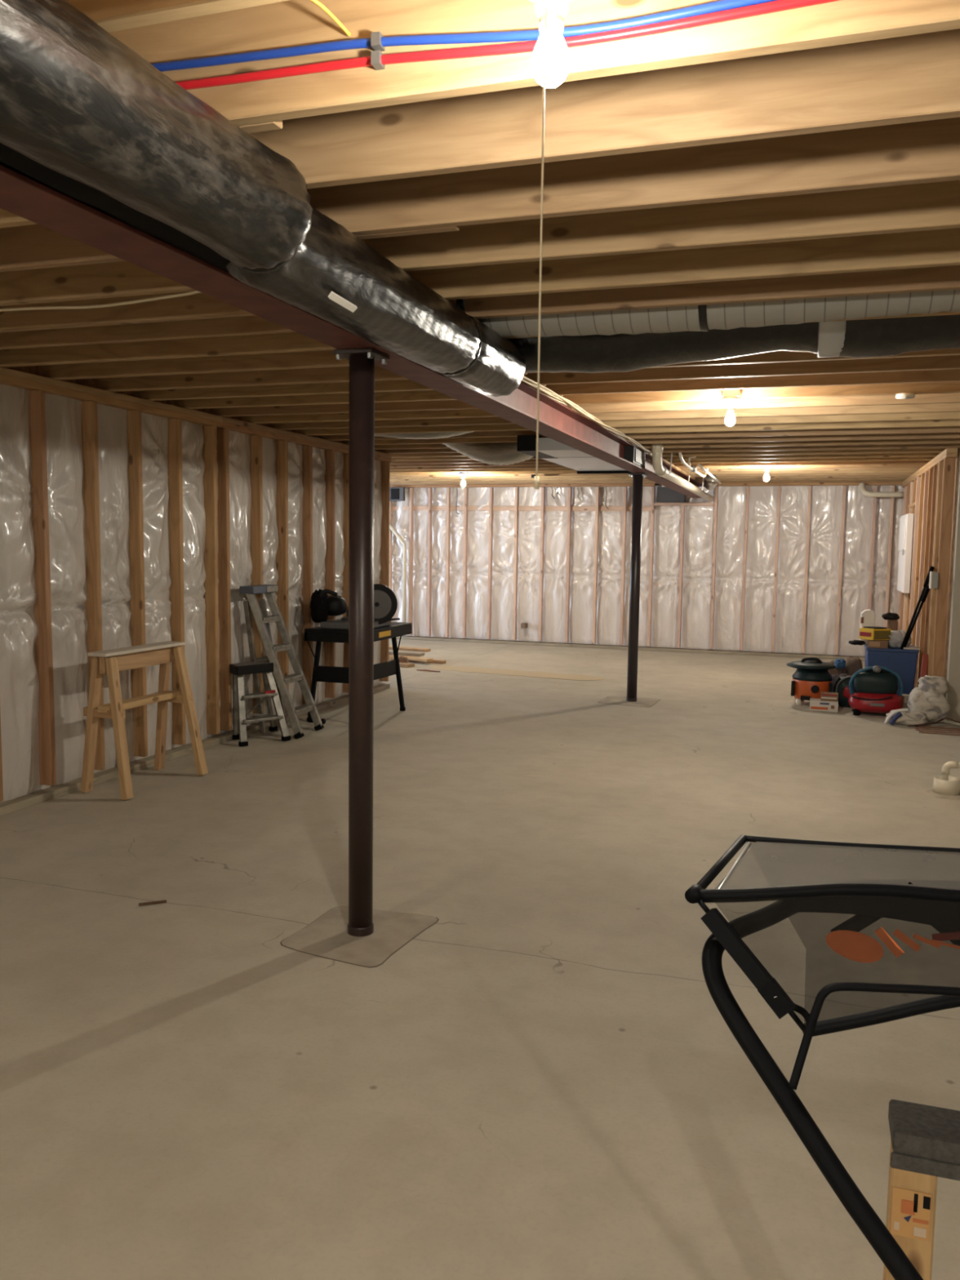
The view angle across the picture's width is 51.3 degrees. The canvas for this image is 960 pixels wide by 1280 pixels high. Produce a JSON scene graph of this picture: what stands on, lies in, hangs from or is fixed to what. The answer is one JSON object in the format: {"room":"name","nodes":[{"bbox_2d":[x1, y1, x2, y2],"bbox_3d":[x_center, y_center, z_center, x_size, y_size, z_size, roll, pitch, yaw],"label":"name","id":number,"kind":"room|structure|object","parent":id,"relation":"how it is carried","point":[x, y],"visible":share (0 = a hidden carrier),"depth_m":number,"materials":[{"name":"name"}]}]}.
{"room":"unfinished basement","nodes":[
{"label":"unfinished basement","id":0,"kind":"room"},
{"bbox_2d":[0,365,391,816],"bbox_3d":[-3.035,-0.198,4.172,0.404,2.431,12.400,3,6,18],"label":"wall","id":1,"kind":"structure","parent":0,"point":[126,519],"depth_m":6.35,"materials":[{"name":"brown wood"}]},
{"bbox_2d":[0,638,959,1279],"bbox_3d":[-1.002,0.916,6.346,12.600,0.152,17.600,3,6,18],"label":"floor","id":2,"kind":"structure","parent":0,"point":[528,1066],"depth_m":3.15,"materials":[{"name":"concrete"}]},
{"bbox_2d":[80,640,208,799],"bbox_3d":[-2.000,0.451,5.944,0.416,0.825,0.770,3,6,18],"label":"sawhorse","id":3,"kind":"object","parent":2,"relation":"on","point":[111,662],"visible":1,"depth_m":5.77,"materials":[{"name":"brown wood"}]},
{"bbox_2d":[138,899,166,906],"bbox_3d":[-1.315,1.057,4.013,0.106,0.008,0.012,-2,6,-23],"label":"wood shim","id":4,"kind":"object","parent":2,"relation":"on","point":[165,900],"visible":1,"depth_m":4.01,"materials":[{"name":"brown wood"}]},
{"bbox_2d":[229,659,290,746],"bbox_3d":[-1.638,0.447,7.389,0.508,0.564,0.431,-4,7,-40],"label":"stepladder","id":5,"kind":"object","parent":2,"relation":"on","point":[238,670],"visible":0.98,"depth_m":7.29,"materials":[{"name":"metal"}]},
{"bbox_2d":[231,660,269,666],"bbox_3d":[-1.663,0.180,7.329,0.164,0.022,0.399,5,7,36],"label":"tray","id":6,"kind":"object","parent":5,"relation":"on","point":[260,663],"depth_m":7.29,"materials":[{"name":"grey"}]},
{"bbox_2d":[239,584,324,738],"bbox_3d":[-1.478,0.159,7.571,0.444,1.142,0.545,3,6,18],"label":"stepladder","id":7,"kind":"object","parent":2,"relation":"on","point":[261,618],"visible":0.97,"depth_m":7.45,"materials":[{"name":"metal"}]},
{"bbox_2d":[308,718,325,724],"bbox_3d":[-1.310,0.652,8.043,0.142,0.045,0.047,1,5,4],"label":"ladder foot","id":8,"kind":"object","parent":2,"relation":"on","point":[323,720],"visible":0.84,"depth_m":8.03,"materials":[{"name":"black rubber"}]},
{"bbox_2d":[304,622,412,721],"bbox_3d":[-1.010,0.255,8.512,0.571,0.755,1.038,3,6,18],"label":"workbench","id":9,"kind":"object","parent":2,"relation":"on","point":[320,673],"visible":0.48,"depth_m":8.14,"materials":[{"name":"black plastic"}]},
{"bbox_2d":[310,583,399,629],"bbox_3d":[-1.013,-0.290,8.348,0.623,0.360,0.654,3,6,18],"label":"saw","id":10,"kind":"object","parent":9,"relation":"on","point":[322,605],"visible":0.8,"depth_m":8.27,"materials":[{"name":"grey metal"}]},
{"bbox_2d":[333,347,389,936],"bbox_3d":[-0.434,0.038,3.652,0.150,2.131,0.150,3,6,18],"label":"steel column","id":11,"kind":"structure","parent":2,"relation":"on","point":[362,360],"depth_m":3.61,"materials":[{"name":"brown metal"}]},
{"bbox_2d":[0,164,703,497],"bbox_3d":[0.313,-1.315,5.665,0.164,0.200,16.930,3,6,18],"label":"steel beam","id":12,"kind":"structure","parent":11,"relation":"on","point":[24,197],"depth_m":2.92,"materials":[{"name":"brown metal"}]},
{"bbox_2d":[522,377,648,453],"bbox_3d":[0.740,-1.468,6.604,0.031,0.034,4.900,3,6,18],"label":"electrical cable","id":13,"kind":"object","parent":12,"relation":"attached to","point":[530,382],"visible":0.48,"depth_m":5.66,"materials":[{"name":"beige plastic"}]},
{"bbox_2d":[521,378,650,453],"bbox_3d":[0.735,-1.459,6.553,0.031,0.034,4.900,3,6,18],"label":"electrical cable","id":14,"kind":"object","parent":12,"relation":"attached to","point":[522,380],"visible":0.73,"depth_m":6.10,"materials":[{"name":"beige plastic"}]},
{"bbox_2d":[523,375,653,453],"bbox_3d":[0.786,-1.466,6.668,0.031,0.033,5.250,3,6,18],"label":"electrical cable","id":15,"kind":"object","parent":12,"relation":"attached to","point":[524,377],"visible":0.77,"depth_m":6.23,"materials":[{"name":"beige plastic"}]},
{"bbox_2d":[534,387,648,450],"bbox_3d":[0.744,-1.477,6.655,0.031,0.034,4.900,3,6,18],"label":"electrical cable","id":16,"kind":"object","parent":12,"relation":"attached to","point":[540,391],"visible":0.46,"depth_m":6.07,"materials":[{"name":"beige plastic"}]},
{"bbox_2d":[624,446,644,468],"bbox_3d":[1.334,-1.564,8.566,0.086,0.140,0.600,3,6,18],"label":"junction box","id":17,"kind":"object","parent":12,"relation":"attached to","point":[633,455],"visible":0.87,"depth_m":8.34,"materials":[{"name":"black metal"}]},
{"bbox_2d":[398,656,408,662],"bbox_3d":[-0.927,0.244,11.975,0.158,0.107,0.136,3,6,18],"label":"wood offcut","id":18,"kind":"object","parent":2,"relation":"on","point":[402,659],"visible":0.57,"depth_m":11.93,"materials":[{"name":"brown wood"}]},
{"bbox_2d":[399,662,414,667],"bbox_3d":[-1.302,0.264,12.129,1.202,0.038,0.140,5,7,35],"label":"board","id":19,"kind":"object","parent":2,"relation":"on","point":[402,664],"visible":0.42,"depth_m":11.78,"materials":[{"name":"brown wood"}]},
{"bbox_2d":[391,657,446,663],"bbox_3d":[-0.765,0.250,12.350,0.736,0.038,0.090,3,6,25],"label":"board","id":20,"kind":"object","parent":2,"relation":"on","point":[434,661],"visible":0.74,"depth_m":12.22,"materials":[{"name":"brown wood"}]},
{"bbox_2d":[388,654,432,662],"bbox_3d":[-0.990,0.209,12.427,1.039,0.035,0.100,6,7,42],"label":"board","id":21,"kind":"object","parent":20,"relation":"on","point":[411,658],"visible":0.46,"depth_m":12.18,"materials":[{"name":"brown wood"}]},
{"bbox_2d":[388,650,424,656],"bbox_3d":[-1.246,0.153,12.603,1.154,0.035,0.140,3,6,23],"label":"board","id":22,"kind":"object","parent":21,"relation":"on","point":[390,652],"visible":0.42,"depth_m":12.40,"materials":[{"name":"brown wood"}]},
{"bbox_2d":[388,645,431,652],"bbox_3d":[-1.127,0.101,12.796,1.061,0.035,0.140,4,6,26],"label":"board","id":23,"kind":"object","parent":22,"relation":"on","point":[390,647],"visible":0.52,"depth_m":12.61,"materials":[{"name":"brown wood"}]},
{"bbox_2d":[416,669,439,672],"bbox_3d":[-0.577,0.351,11.465,0.299,0.010,0.093,4,6,28],"label":"wood shim","id":24,"kind":"object","parent":2,"relation":"on","point":[428,670],"visible":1,"depth_m":11.43,"materials":[{"name":"brown wood"}]},
{"bbox_2d":[428,665,604,680],"bbox_3d":[0.377,0.373,11.409,2.173,0.003,0.490,3,6,25],"label":"sawdust","id":25,"kind":"object","parent":2,"relation":"on","point":[460,668],"visible":1,"depth_m":11.38,"materials":[{"name":"beige wood"}]},
{"bbox_2d":[626,472,647,702],"bbox_3d":[1.449,-0.482,9.346,0.150,2.131,0.150,3,6,18],"label":"steel column","id":26,"kind":"structure","parent":2,"relation":"on","point":[637,477],"depth_m":9.31,"materials":[{"name":"black metal"}]},
{"bbox_2d":[786,657,835,704],"bbox_3d":[3.112,0.379,9.408,0.444,0.449,0.444,3,6,18],"label":"shop vacuum","id":27,"kind":"object","parent":2,"relation":"on","point":[811,677],"visible":0.91,"depth_m":9.28,"materials":[{"name":"orange plastic"}]},
{"bbox_2d":[684,834,959,1279],"bbox_3d":[0.915,0.851,1.153,0.821,1.008,1.379,-3,7,-36],"label":"table","id":28,"kind":"object","parent":2,"relation":"on","point":[918,885],"visible":1,"depth_m":1.31,"materials":[{"name":"black metal"}]},
{"bbox_2d":[825,930,882,962],"bbox_3d":[0.491,0.402,1.310,0.075,0.037,0.016,1,6,6],"label":"print","id":29,"kind":"object","parent":28,"relation":"on","point":[842,946],"depth_m":1.31,"materials":[{"name":"orange paint"}]},
{"bbox_2d":[809,697,838,712],"bbox_3d":[3.117,0.591,9.054,0.240,0.094,0.143,3,6,18],"label":"carton","id":30,"kind":"object","parent":2,"relation":"on","point":[815,704],"visible":0.92,"depth_m":8.99,"materials":[{"name":"white cardboard"}]},
{"bbox_2d":[810,702,834,710],"bbox_3d":[3.084,0.596,8.991,0.203,0.062,0.003,3,6,18],"label":"print","id":31,"kind":"object","parent":30,"relation":"attached to","point":[814,706],"depth_m":8.99,"materials":[{"name":"white paper"}]},
{"bbox_2d":[820,691,838,701],"bbox_3d":[3.158,0.511,9.028,0.147,0.069,0.113,3,6,18],"label":"carton","id":32,"kind":"object","parent":30,"relation":"on","point":[824,695],"visible":1,"depth_m":8.98,"materials":[{"name":"brown cardboard"}]},
{"bbox_2d":[826,660,845,675],"bbox_3d":[3.545,0.377,10.017,0.236,0.343,0.206,3,6,18],"label":"canvas bag","id":33,"kind":"object","parent":2,"relation":"on","point":[833,671],"visible":0.21,"depth_m":9.93,"materials":[{"name":"brown fabric"}]},
{"bbox_2d":[833,658,845,668],"bbox_3d":[3.546,0.229,9.845,0.111,0.096,0.120,3,6,18],"label":"glove","id":34,"kind":"object","parent":33,"relation":"on","point":[839,663],"visible":0.96,"depth_m":9.81,"materials":[{"name":"blue fabric"}]},
{"bbox_2d":[831,673,848,692],"bbox_3d":[3.455,0.456,9.571,0.259,0.271,0.222,3,6,18],"label":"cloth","id":35,"kind":"object","parent":2,"relation":"on","point":[835,677],"visible":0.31,"depth_m":9.53,"materials":[{"name":"grey fabric"}]},
{"bbox_2d":[833,675,852,707],"bbox_3d":[3.411,0.471,9.269,0.244,0.296,0.212,3,6,18],"label":"backpack","id":36,"kind":"object","parent":2,"relation":"on","point":[841,686],"visible":0.63,"depth_m":9.21,"materials":[{"name":"black fabric"}]},
{"bbox_2d":[844,656,862,675],"bbox_3d":[3.762,0.354,10.097,0.210,0.379,0.218,3,6,18],"label":"canvas bag","id":37,"kind":"object","parent":2,"relation":"on","point":[853,664],"visible":0.34,"depth_m":10.02,"materials":[{"name":"brown fabric"}]},
{"bbox_2d":[848,665,903,715],"bbox_3d":[3.510,0.440,8.852,0.458,0.444,0.357,3,6,18],"label":"air compressor","id":38,"kind":"object","parent":2,"relation":"on","point":[873,689],"visible":0.92,"depth_m":8.75,"materials":[{"name":"red plastic"}]},
{"bbox_2d":[863,644,919,694],"bbox_3d":[3.969,0.325,9.682,0.460,0.526,0.521,3,6,18],"label":"tote","id":39,"kind":"object","parent":2,"relation":"on","point":[903,662],"visible":0.53,"depth_m":9.43,"materials":[{"name":"blue plastic"}]},
{"bbox_2d":[859,608,875,644],"bbox_3d":[3.800,-0.128,9.796,0.132,0.345,0.105,3,6,18],"label":"jug","id":40,"kind":"object","parent":39,"relation":"on","point":[867,617],"visible":0.62,"depth_m":9.75,"materials":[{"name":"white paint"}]},
{"bbox_2d":[867,640,888,648],"bbox_3d":[3.791,0.035,9.519,0.170,0.076,0.143,3,6,18],"label":"carton","id":41,"kind":"object","parent":39,"relation":"on","point":[871,643],"visible":0.9,"depth_m":9.46,"materials":[{"name":"brown cardboard"}]},
{"bbox_2d":[848,640,865,645],"bbox_3d":[3.614,0.024,9.568,0.162,0.049,0.110,3,6,18],"label":"glove","id":42,"kind":"object","parent":41,"relation":"attached to","point":[860,642],"visible":1,"depth_m":9.53,"materials":[{"name":"black fabric"}]},
{"bbox_2d":[858,626,891,639],"bbox_3d":[3.769,-0.064,9.527,0.228,0.118,0.178,-1,6,-19],"label":"carton","id":43,"kind":"object","parent":41,"relation":"on","point":[870,633],"visible":1,"depth_m":9.47,"materials":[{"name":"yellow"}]},
{"bbox_2d":[859,631,871,636],"bbox_3d":[3.669,-0.055,9.511,0.003,0.040,0.121,-3,6,-32],"label":"print","id":44,"kind":"object","parent":43,"relation":"attached to","point":[861,633],"depth_m":9.51,"materials":[{"name":"red paper"}]},
{"bbox_2d":[881,612,899,631],"bbox_3d":[3.988,-0.107,9.717,0.162,0.323,0.129,3,6,18],"label":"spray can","id":45,"kind":"object","parent":39,"relation":"on","point":[893,617],"visible":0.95,"depth_m":9.66,"materials":[{"name":"brown metal"}]},
{"bbox_2d":[887,630,911,648],"bbox_3d":[3.985,-0.013,9.511,0.237,0.172,0.218,3,6,18],"label":"clear plastic bag","id":46,"kind":"object","parent":39,"relation":"in","point":[895,641],"visible":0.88,"depth_m":9.45,"materials":[{"name":"grey"}]},
{"bbox_2d":[903,646,920,649],"bbox_3d":[4.082,0.075,9.453,0.145,0.016,0.170,3,6,18],"label":"tray","id":47,"kind":"object","parent":39,"relation":"on","point":[907,647],"visible":0.8,"depth_m":9.39,"materials":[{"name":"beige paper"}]},
{"bbox_2d":[902,585,929,648],"bbox_3d":[4.067,-0.183,9.327,0.036,0.660,0.257,-3,7,-37],"label":"leaning pole","id":48,"kind":"object","parent":39,"relation":"in","point":[927,589],"visible":0.73,"depth_m":9.29,"materials":[{"name":"black metal"}]},
{"bbox_2d":[900,566,934,648],"bbox_3d":[4.026,-0.274,9.215,0.035,0.822,0.399,-1,6,-15],"label":"leaning pole","id":49,"kind":"object","parent":39,"relation":"in","point":[931,568],"visible":0.95,"depth_m":9.18,"materials":[{"name":"black"}]},
{"bbox_2d":[897,693,909,708],"bbox_3d":[3.821,0.573,8.998,0.116,0.161,0.116,3,6,18],"label":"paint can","id":50,"kind":"object","parent":2,"relation":"on","point":[904,696],"visible":0.34,"depth_m":8.95,"materials":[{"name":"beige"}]},
{"bbox_2d":[884,708,928,725],"bbox_3d":[3.576,0.637,8.380,0.351,0.149,0.233,3,6,18],"label":"bag","id":51,"kind":"object","parent":2,"relation":"on","point":[904,717],"visible":0.98,"depth_m":8.31,"materials":[{"name":"grey paper"}]},
{"bbox_2d":[882,1099,959,1279],"bbox_3d":[0.969,1.022,1.337,0.812,0.651,0.098,3,6,18],"label":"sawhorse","id":52,"kind":"object","parent":2,"relation":"on","point":[925,1140],"visible":0.99,"depth_m":1.41,"materials":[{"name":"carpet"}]},
{"bbox_2d":[903,1215,911,1222],"bbox_3d":[0.604,0.817,1.411,0.010,0.011,0.001,3,6,18],"label":"print","id":53,"kind":"object","parent":52,"relation":"on","point":[906,1218],"depth_m":1.41,"materials":[{"name":"blue"}]},
{"bbox_2d":[893,1221,926,1238],"bbox_3d":[0.608,0.833,1.411,0.042,0.015,0.001,3,6,18],"label":"print","id":54,"kind":"object","parent":52,"relation":"attached to","point":[902,1229],"depth_m":1.41,"materials":[{"name":"beige"}]},
{"bbox_2d":[901,1199,928,1225],"bbox_3d":[0.613,0.806,1.407,0.036,0.030,0.001,3,6,18],"label":"print","id":55,"kind":"object","parent":52,"relation":"on","point":[913,1211],"depth_m":1.41,"materials":[{"name":"brown"}]},
{"bbox_2d":[913,1193,930,1213],"bbox_3d":[0.621,0.793,1.403,0.021,0.027,0.001,3,6,18],"label":"print","id":56,"kind":"object","parent":52,"relation":"on","point":[922,1202],"depth_m":1.40,"materials":[{"name":"black paper"}]},
{"bbox_2d":[917,653,928,686],"bbox_3d":[4.044,0.375,9.181,0.111,0.492,0.243,4,6,32],"label":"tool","id":57,"kind":"object","parent":2,"relation":"on","point":[924,665],"visible":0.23,"depth_m":9.17,"materials":[{"name":"red"}]},
{"bbox_2d":[906,675,951,722],"bbox_3d":[3.814,0.503,8.493,0.338,0.401,0.282,3,6,18],"label":"sack","id":58,"kind":"object","parent":2,"relation":"on","point":[929,698],"visible":0.91,"depth_m":8.39,"materials":[{"name":"white plastic"}]},
{"bbox_2d":[907,717,959,726],"bbox_3d":[4.035,0.700,8.154,1.007,0.073,0.205,3,6,22],"label":"strap","id":59,"kind":"object","parent":2,"relation":"on","point":[943,718],"visible":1,"depth_m":8.25,"materials":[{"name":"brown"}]},
{"bbox_2d":[915,725,959,735],"bbox_3d":[4.060,0.749,7.971,1.086,0.009,0.338,3,6,18],"label":"extension cord","id":60,"kind":"object","parent":2,"relation":"on","point":[917,726],"visible":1,"depth_m":8.09,"materials":[{"name":"brown plastic"}]},
{"bbox_2d":[923,760,959,799],"bbox_3d":[3.167,0.842,5.865,1.025,0.206,0.250,3,6,18],"label":"drain pipe","id":61,"kind":"object","parent":2,"relation":"on","point":[944,786],"visible":1,"depth_m":5.95,"materials":[{"name":"beige plastic"}]},
{"bbox_2d":[0,0,959,484],"bbox_3d":[-0.967,-1.611,6.104,12.600,0.270,17.600,3,6,18],"label":"ceiling","id":62,"kind":"structure","parent":0,"point":[810,152],"depth_m":2.78,"materials":[{"name":"brown wood"}]},
{"bbox_2d":[0,290,201,311],"bbox_3d":[-1.594,-1.247,3.730,2.231,0.018,0.076,3,6,18],"label":"electrical cable","id":63,"kind":"object","parent":62,"relation":"attached to","point":[193,292],"visible":0.7,"depth_m":3.69,"materials":[{"name":"beige plastic"}]},
{"bbox_2d":[0,0,525,396],"bbox_3d":[-1.001,-0.927,1.042,0.428,0.375,7.096,3,6,18],"label":"duct","id":64,"kind":"object","parent":62,"relation":"hanging from","point":[84,117],"visible":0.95,"depth_m":1.95,"materials":[{"name":"black"}]},
{"bbox_2d":[309,0,351,36],"bbox_3d":[-0.371,-1.208,1.843,0.037,0.051,0.347,5,7,36],"label":"cable","id":65,"kind":"object","parent":62,"relation":"attached to","point":[317,2],"visible":1,"depth_m":1.94,"materials":[{"name":"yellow plastic"}]},
{"bbox_2d":[374,431,471,439],"bbox_3d":[-0.536,-1.750,8.095,1.278,0.246,0.176,3,6,18],"label":"flexible duct","id":66,"kind":"object","parent":62,"relation":"hanging from","point":[446,434],"visible":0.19,"depth_m":8.03,"materials":[{"name":"silver metal"}]},
{"bbox_2d":[458,471,468,489],"bbox_3d":[-0.210,-1.816,12.485,0.116,0.620,0.116,3,6,18],"label":"bulb lampholder","id":67,"kind":"object","parent":62,"relation":"hanging from","point":[463,474],"visible":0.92,"depth_m":12.44,"materials":[{"name":"white ceramic"}]},
{"bbox_2d":[151,0,776,71],"bbox_3d":[1.295,-1.100,1.456,4.950,0.094,0.027,3,6,18],"label":"tube","id":68,"kind":"object","parent":62,"relation":"attached to","point":[377,41],"visible":0.76,"depth_m":1.91,"materials":[{"name":"blue plastic"}]},
{"bbox_2d":[442,441,533,465],"bbox_3d":[0.118,-1.750,8.858,1.031,0.395,0.279,4,6,30],"label":"flexible duct","id":69,"kind":"object","parent":62,"relation":"hanging from","point":[493,453],"visible":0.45,"depth_m":8.80,"materials":[{"name":"silver metal"}]},
{"bbox_2d":[174,0,839,89],"bbox_3d":[1.295,-1.067,1.459,4.950,0.060,0.027,3,6,18],"label":"tube","id":70,"kind":"object","parent":62,"relation":"attached to","point":[377,60],"visible":0.77,"depth_m":1.87,"materials":[{"name":"red plastic"}]},
{"bbox_2d":[529,0,572,488],"bbox_3d":[0.106,-0.657,1.571,0.116,0.835,0.116,3,6,18],"label":"bulb lampholder","id":71,"kind":"object","parent":62,"relation":"hanging from","point":[550,61],"visible":1,"depth_m":1.53,"materials":[{"name":"white ceramic"}]},
{"bbox_2d":[538,6,564,33],"bbox_3d":[0.110,-0.953,1.543,0.038,0.029,0.038,3,6,18],"label":"socket","id":72,"kind":"object","parent":71,"relation":"attached to","point":[554,15],"depth_m":1.53,"materials":[{"name":"beige plastic"}]},
{"bbox_2d":[516,435,594,458],"bbox_3d":[0.705,-1.582,8.171,0.640,0.125,0.720,3,6,18],"label":"duct takeoff","id":73,"kind":"object","parent":62,"relation":"attached to","point":[548,448],"visible":0.66,"depth_m":7.93,"materials":[{"name":"grey metal"}]},
{"bbox_2d":[531,456,631,474],"bbox_3d":[1.257,-1.837,10.446,0.960,0.041,2.950,3,6,18],"label":"sheet metal panning","id":74,"kind":"object","parent":62,"relation":"attached to","point":[584,465],"visible":0.31,"depth_m":10.71,"materials":[{"name":"grey metal"}]},
{"bbox_2d":[651,444,714,502],"bbox_3d":[2.356,-1.903,11.184,0.115,0.487,5.010,3,6,18],"label":"drain pipe","id":75,"kind":"object","parent":62,"relation":"attached to","point":[660,470],"visible":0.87,"depth_m":9.44,"materials":[{"name":"beige plastic"}]},
{"bbox_2d":[678,452,721,484],"bbox_3d":[2.411,-1.862,10.712,0.136,0.213,3.114,3,6,20],"label":"pipe","id":76,"kind":"object","parent":62,"relation":"attached to","point":[692,468],"visible":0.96,"depth_m":10.09,"materials":[{"name":"white plastic"}]},
{"bbox_2d":[702,474,717,489],"bbox_3d":[2.893,-2.010,12.568,0.152,0.244,0.760,2,6,8],"label":"boot","id":77,"kind":"object","parent":62,"relation":"attached to","point":[709,483],"visible":0.83,"depth_m":12.22,"materials":[{"name":"silver metal"}]},
{"bbox_2d":[479,289,959,337],"bbox_3d":[1.667,-1.267,3.513,3.456,0.263,0.250,3,6,18],"label":"flexible duct","id":78,"kind":"object","parent":62,"relation":"hanging from","point":[704,318],"visible":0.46,"depth_m":3.70,"materials":[{"name":"grey"}]},
{"bbox_2d":[720,389,741,426],"bbox_3d":[1.470,-1.362,5.859,0.116,0.213,0.116,3,6,18],"label":"bulb lampholder","id":79,"kind":"object","parent":62,"relation":"hanging from","point":[731,397],"visible":0.98,"depth_m":5.83,"materials":[{"name":"white ceramic"}]},
{"bbox_2d":[727,407,733,413],"bbox_3d":[1.470,-1.348,5.860,0.038,0.029,0.038,3,6,18],"label":"socket","id":80,"kind":"object","parent":79,"relation":"attached to","point":[730,410],"depth_m":5.84,"materials":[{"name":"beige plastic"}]},
{"bbox_2d":[506,314,959,373],"bbox_3d":[1.809,-1.282,3.892,3.504,0.364,0.326,3,6,18],"label":"duct","id":81,"kind":"object","parent":62,"relation":"hanging from","point":[882,337],"visible":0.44,"depth_m":4.06,"materials":[{"name":"grey"}]},
{"bbox_2d":[761,465,772,481],"bbox_3d":[3.064,-1.802,10.670,0.116,0.213,0.116,3,6,18],"label":"bulb lampholder","id":82,"kind":"object","parent":62,"relation":"hanging from","point":[766,468],"visible":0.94,"depth_m":10.65,"materials":[{"name":"white ceramic"}]},
{"bbox_2d":[895,392,915,399],"bbox_3d":[2.394,-1.371,5.622,0.100,0.025,0.100,3,6,18],"label":"box","id":83,"kind":"object","parent":62,"relation":"attached to","point":[905,395],"visible":1,"depth_m":5.59,"materials":[{"name":"white plastic"}]},
{"bbox_2d":[389,481,904,660],"bbox_3d":[1.738,-1.177,14.351,12.600,2.567,0.400,3,6,18],"label":"wall","id":84,"kind":"structure","parent":0,"point":[766,569],"depth_m":14.01,"materials":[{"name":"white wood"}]},
{"bbox_2d":[389,487,404,501],"bbox_3d":[-1.251,-2.191,14.994,0.240,0.200,0.080,3,6,18],"label":"box","id":85,"kind":"object","parent":84,"relation":"attached to","point":[396,494],"visible":0.92,"depth_m":14.96,"materials":[{"name":"grey plastic"}]},
{"bbox_2d":[389,521,406,622],"bbox_3d":[-1.281,-1.040,15.098,0.360,1.569,0.060,3,6,18],"label":"pipe","id":86,"kind":"object","parent":84,"relation":"attached to","point":[393,529],"visible":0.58,"depth_m":15.04,"materials":[{"name":"beige plastic"}]},
{"bbox_2d":[520,622,527,628],"bbox_3d":[0.647,-0.212,14.614,0.070,0.075,0.120,3,6,18],"label":"outlet box","id":87,"kind":"object","parent":84,"relation":"attached to","point":[523,625],"visible":1,"depth_m":14.56,"materials":[{"name":"brown plastic"}]},
{"bbox_2d":[858,482,904,497],"bbox_3d":[5.123,-1.918,12.752,0.546,0.190,0.126,4,6,27],"label":"vent pipe","id":88,"kind":"object","parent":84,"relation":"attached to","point":[862,488],"visible":1,"depth_m":12.73,"materials":[{"name":"beige plastic"}]},
{"bbox_2d":[897,448,959,696],"bbox_3d":[4.808,-0.686,10.903,0.162,2.331,4.840,3,6,18],"label":"wall","id":89,"kind":"structure","parent":0,"point":[931,492],"depth_m":9.17,"materials":[{"name":"brown wood"}]},
{"bbox_2d":[897,513,914,593],"bbox_3d":[4.886,-0.998,11.505,0.086,0.880,0.900,3,6,18],"label":"wall panel","id":90,"kind":"object","parent":89,"relation":"attached to","point":[906,522],"visible":1,"depth_m":11.11,"materials":[{"name":"white paint"}]},
{"bbox_2d":[928,571,938,588],"bbox_3d":[3.968,-0.524,8.733,0.060,0.150,0.110,3,6,18],"label":"switch box","id":91,"kind":"object","parent":89,"relation":"attached to","point":[933,582],"visible":1,"depth_m":8.69,"materials":[{"name":"grey plastic"}]},
{"bbox_2d":[945,458,959,720],"bbox_3d":[4.133,-0.469,8.545,0.155,2.331,0.120,3,6,18],"label":"trim","id":92,"kind":"structure","parent":89,"relation":"attached to","point":[953,696],"depth_m":8.55,"materials":[{"name":"beige paint"}]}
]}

